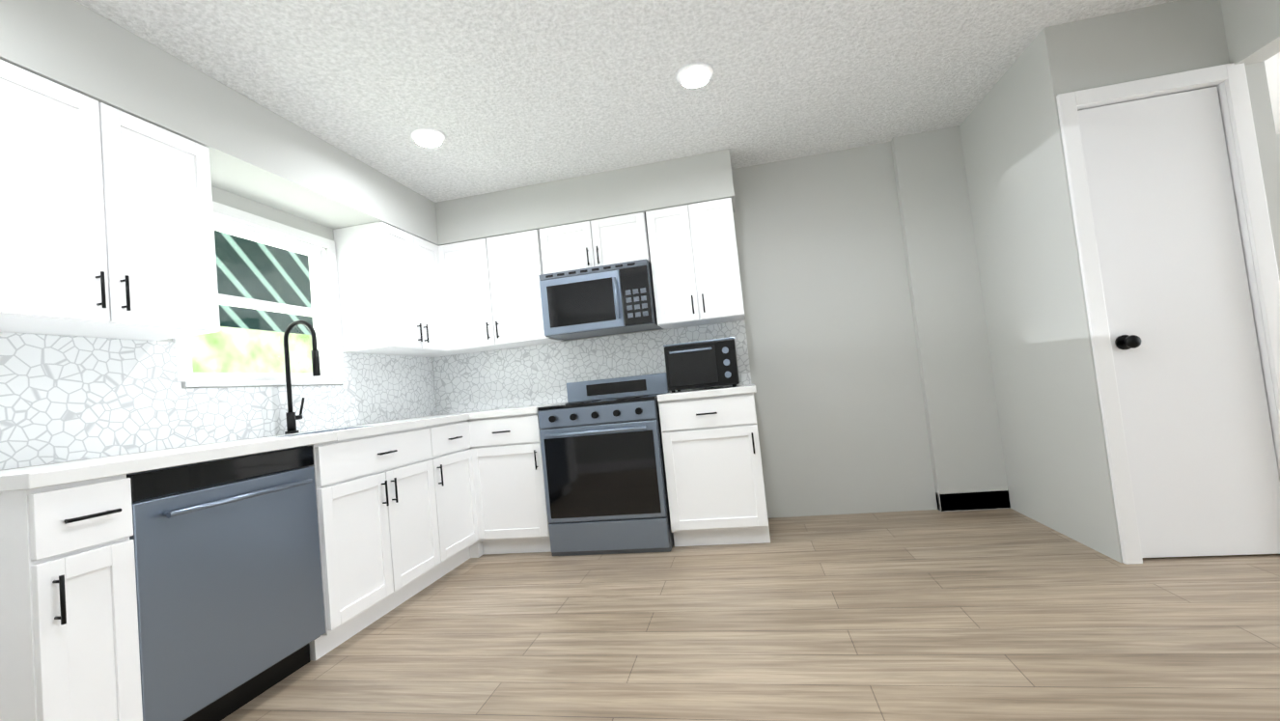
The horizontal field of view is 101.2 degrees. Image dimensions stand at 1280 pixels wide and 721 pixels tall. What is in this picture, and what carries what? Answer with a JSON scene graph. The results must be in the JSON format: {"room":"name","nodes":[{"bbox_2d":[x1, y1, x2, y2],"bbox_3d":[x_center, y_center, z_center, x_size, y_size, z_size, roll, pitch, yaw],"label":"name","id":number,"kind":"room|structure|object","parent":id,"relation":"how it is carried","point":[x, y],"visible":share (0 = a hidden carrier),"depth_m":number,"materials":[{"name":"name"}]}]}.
{"room":"kitchen","nodes":[
{"label":"kitchen","id":0,"kind":"room"},
{"bbox_2d":[2,186,432,470],"bbox_3d":[-2.034,0.080,2.322,0.120,2.440,3.920,-6,-3,11],"label":"wall","id":1,"kind":"structure","parent":0,"point":[229,199],"depth_m":2.78,"materials":[{"name":"grey paint"}]},
{"bbox_2d":[0,58,220,344],"bbox_3d":[-1.960,-0.487,1.799,0.337,0.760,0.750,-6,-3,11],"label":"upper cabinet","id":2,"kind":"object","parent":1,"relation":"attached to","point":[108,277],"depth_m":1.76,"materials":[{"name":"white wood"}]},
{"bbox_2d":[172,200,344,388],"bbox_3d":[-1.966,-0.303,2.743,0.115,0.880,0.960,-6,-3,11],"label":"kitchen window","id":3,"kind":"structure","parent":1,"relation":"in","point":[316,312],"depth_m":2.86,"materials":[{"name":"white"}]},
{"bbox_2d":[333,222,451,360],"bbox_3d":[-1.607,-0.439,3.487,0.378,0.760,0.620,-6,-3,11],"label":"upper cabinet","id":4,"kind":"object","parent":1,"relation":"attached to","point":[391,279],"depth_m":3.22,"materials":[{"name":"white wood"}]},
{"bbox_2d":[409,352,478,360],"bbox_3d":[-1.522,-0.426,3.918,0.378,0.760,0.375,-6,-3,11],"label":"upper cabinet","id":5,"kind":"object","parent":1,"relation":"attached to","point":[442,354],"depth_m":4.04,"materials":[{"name":"white wood"}]},
{"bbox_2d":[0,0,440,246],"bbox_3d":[-1.824,-0.991,2.781,0.343,0.306,2.758,-6,-3,11],"label":"soffit","id":6,"kind":"structure","parent":0,"point":[260,153],"depth_m":2.19,"materials":[{"name":"grey paint"}]},
{"bbox_2d":[436,148,735,245],"bbox_3d":[-0.392,-1.089,3.733,2.078,0.306,0.343,-6,-3,11],"label":"soffit","id":7,"kind":"structure","parent":0,"point":[708,177],"depth_m":3.55,"materials":[{"name":"grey paint"}]},
{"bbox_2d":[74,0,1279,202],"bbox_3d":[2.988,-1.662,3.199,9.965,0.100,7.720,-6,-3,11],"label":"ceiling","id":8,"kind":"structure","parent":0,"point":[503,95],"depth_m":2.44,"materials":[{"name":"white paint"}]},
{"bbox_2d":[409,127,445,144],"bbox_3d":[-1.143,-1.207,2.837,0.183,0.011,0.183,-4,-3,-34],"label":"recessed light","id":9,"kind":"object","parent":8,"relation":"in","point":[423,135],"depth_m":2.82,"materials":[{"name":"white plastic"}]},
{"bbox_2d":[675,61,714,85],"bbox_3d":[0.262,-1.365,2.514,0.183,0.011,0.183,-4,-3,-34],"label":"recessed light","id":10,"kind":"object","parent":8,"relation":"in","point":[694,73],"depth_m":2.50,"materials":[{"name":"white plastic"}]},
{"bbox_2d":[431,141,937,518],"bbox_3d":[0.296,-0.082,3.805,3.900,2.440,0.120,-6,-3,11],"label":"wall","id":11,"kind":"structure","parent":0,"point":[835,369],"depth_m":3.55,"materials":[{"name":"grey paint"}]},
{"bbox_2d":[440,228,567,352],"bbox_3d":[-1.019,-0.482,3.820,0.775,0.760,0.375,-6,-3,11],"label":"upper cabinet","id":12,"kind":"object","parent":11,"relation":"attached to","point":[492,290],"depth_m":3.67,"materials":[{"name":"white wood"}]},
{"bbox_2d":[540,212,652,274],"bbox_3d":[-0.287,-0.778,3.704,0.740,0.330,0.337,-6,-3,11],"label":"upper cabinet","id":13,"kind":"object","parent":11,"relation":"attached to","point":[623,238],"depth_m":3.54,"materials":[{"name":"white wood"}]},
{"bbox_2d":[538,258,661,340],"bbox_3d":[-0.263,-0.403,3.617,0.740,0.418,0.454,-6,-3,11],"label":"over-the-range microwave","id":14,"kind":"object","parent":13,"relation":"attached to","point":[603,300],"visible":1,"depth_m":3.44,"materials":[{"name":"silver metal"}]},
{"bbox_2d":[644,197,744,333],"bbox_3d":[0.381,-0.635,3.568,0.565,0.760,0.337,-6,-3,11],"label":"upper cabinet","id":15,"kind":"object","parent":11,"relation":"attached to","point":[693,249],"depth_m":3.41,"materials":[{"name":"white wood"}]},
{"bbox_2d":[221,508,1279,720],"bbox_3d":[3.235,0.861,3.034,10.325,0.100,8.000,-6,-3,11],"label":"floor","id":16,"kind":"structure","parent":0,"point":[987,615],"depth_m":1.95,"materials":[{"name":"brown wood"}]},
{"bbox_2d":[0,468,142,720],"bbox_3d":[-1.744,0.792,1.446,0.617,0.880,0.217,-6,-3,11],"label":"base cabinet","id":17,"kind":"object","parent":16,"relation":"on","point":[69,636],"depth_m":1.36,"materials":[{"name":"white wood"}]},
{"bbox_2d":[0,410,474,487],"bbox_3d":[-1.543,0.371,2.694,0.627,0.040,2.737,-6,-3,11],"label":"countertop","id":18,"kind":"structure","parent":17,"relation":"on","point":[153,459],"depth_m":1.79,"materials":[{"name":"white stone"}]},
{"bbox_2d":[282,320,320,434],"bbox_3d":[-1.728,0.080,2.716,0.217,0.574,0.111,-6,-3,11],"label":"tap","id":19,"kind":"object","parent":18,"relation":"on","point":[292,417],"visible":1,"depth_m":2.69,"materials":[{"name":"black metal"}]},
{"bbox_2d":[126,445,325,720],"bbox_3d":[-1.641,0.805,1.882,0.651,0.876,0.662,-6,-3,11],"label":"dishwasher","id":20,"kind":"object","parent":16,"relation":"on","point":[229,591],"visible":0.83,"depth_m":1.76,"materials":[{"name":"silver metal"}]},
{"bbox_2d":[208,425,436,660],"bbox_3d":[-1.509,0.827,2.635,0.617,0.880,0.855,-6,-3,11],"label":"base cabinet","id":21,"kind":"object","parent":16,"relation":"on","point":[377,551],"depth_m":2.44,"materials":[{"name":"white wood"}]},
{"bbox_2d":[424,417,482,580],"bbox_3d":[-1.381,0.841,3.181,0.658,0.880,0.498,-6,-3,11],"label":"base cabinet","id":22,"kind":"object","parent":16,"relation":"on","point":[453,478],"depth_m":3.14,"materials":[{"name":"white wood"}]},
{"bbox_2d":[471,410,551,555],"bbox_3d":[-0.778,0.801,3.592,0.495,0.880,0.655,-6,-3,11],"label":"base cabinet","id":23,"kind":"object","parent":16,"relation":"on","point":[513,510],"depth_m":3.32,"materials":[{"name":"white wood"}]},
{"bbox_2d":[467,402,568,417],"bbox_3d":[-0.806,0.343,3.625,0.464,0.040,0.627,-6,-3,11],"label":"countertop","id":24,"kind":"structure","parent":23,"relation":"on","point":[505,409],"depth_m":3.35,"materials":[{"name":"white stone"}]},
{"bbox_2d":[537,372,674,556],"bbox_3d":[-0.180,0.643,3.447,0.740,1.060,0.718,-6,-3,11],"label":"range","id":25,"kind":"object","parent":16,"relation":"on","point":[604,476],"visible":0.98,"depth_m":3.16,"materials":[{"name":"silver metal"}]},
{"bbox_2d":[657,390,770,546],"bbox_3d":[0.485,0.662,3.366,0.565,0.880,0.617,-6,-3,11],"label":"base cabinet","id":26,"kind":"object","parent":16,"relation":"on","point":[711,451],"depth_m":3.08,"materials":[{"name":"white wood"}]},
{"bbox_2d":[657,383,756,398],"bbox_3d":[0.445,0.204,3.383,0.580,0.040,0.627,-6,-3,11],"label":"countertop","id":27,"kind":"structure","parent":26,"relation":"on","point":[740,386],"depth_m":3.10,"materials":[{"name":"white stone"}]},
{"bbox_2d":[663,336,739,392],"bbox_3d":[0.406,0.035,3.409,0.448,0.304,0.407,-6,-3,11],"label":"toaster oven","id":28,"kind":"object","parent":27,"relation":"on","point":[703,364],"visible":1,"depth_m":3.25,"materials":[{"name":"black metal"}]},
{"bbox_2d":[890,137,945,511],"bbox_3d":[2.092,-0.191,5.259,0.120,2.440,3.780,-6,-3,11],"label":"wall","id":29,"kind":"structure","parent":0,"point":[898,164],"depth_m":3.40,"materials":[{"name":"grey paint"}]},
{"bbox_2d":[935,494,946,511],"bbox_3d":[2.100,0.930,4.300,0.016,0.115,1.970,-6,-3,11],"label":"baseboard","id":30,"kind":"structure","parent":29,"relation":"attached to","point":[940,496],"depth_m":3.34,"materials":[{"name":"black"}]},
{"bbox_2d":[898,125,1010,511],"bbox_3d":[2.013,-0.273,3.441,0.370,2.440,0.180,-6,-3,11],"label":"wall","id":31,"kind":"structure","parent":0,"point":[956,369],"depth_m":3.35,"materials":[{"name":"grey paint"}]},
{"bbox_2d":[944,490,1010,511],"bbox_3d":[2.516,0.835,3.227,1.179,0.115,0.019,-6,-3,11],"label":"baseboard","id":32,"kind":"structure","parent":31,"relation":"attached to","point":[971,494],"depth_m":3.30,"materials":[{"name":"black"}]},
{"bbox_2d":[959,0,1279,562],"bbox_3d":[2.472,-0.353,2.767,0.800,2.440,0.970,-6,-3,11],"label":"wall","id":33,"kind":"structure","parent":0,"point":[1051,423],"depth_m":2.58,"materials":[{"name":"grey paint"}]},
{"bbox_2d":[1056,62,1279,564],"bbox_3d":[2.363,-0.199,2.329,0.708,2.111,0.120,-6,-3,11],"label":"door frame","id":34,"kind":"structure","parent":33,"relation":"attached to","point":[1229,81],"depth_m":2.27,"materials":[{"name":"white wood"}]},
{"bbox_2d":[1077,86,1279,557],"bbox_3d":[2.361,-0.168,2.297,0.564,2.032,0.120,-6,-3,11],"label":"pantry door","id":35,"kind":"structure","parent":33,"relation":"in","point":[1198,436],"depth_m":2.31,"materials":[{"name":"white wood"}]},
{"bbox_2d":[1220,0,1279,64],"bbox_3d":[2.553,-1.455,2.014,0.120,0.340,5.000,-6,-3,11],"label":"wall","id":36,"kind":"structure","parent":0,"point":[1252,30],"depth_m":2.19,"materials":[{"name":"grey paint"}]},
{"bbox_2d":[1276,133,1279,154],"bbox_3d":[5.680,-0.612,4.069,5.265,2.440,0.290,-6,-3,11],"label":"wall","id":37,"kind":"structure","parent":0,"point":[1278,138],"depth_m":4.09,"materials":[{"name":"grey paint"}]},
{"label":"outside","id":38,"kind":"structure","parent":0,"visible":0},
{"bbox_2d":[191,230,313,373],"bbox_3d":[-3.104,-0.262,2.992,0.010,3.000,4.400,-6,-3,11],"label":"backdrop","id":39,"kind":"structure","parent":38,"point":[279,264],"depth_m":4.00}
]}

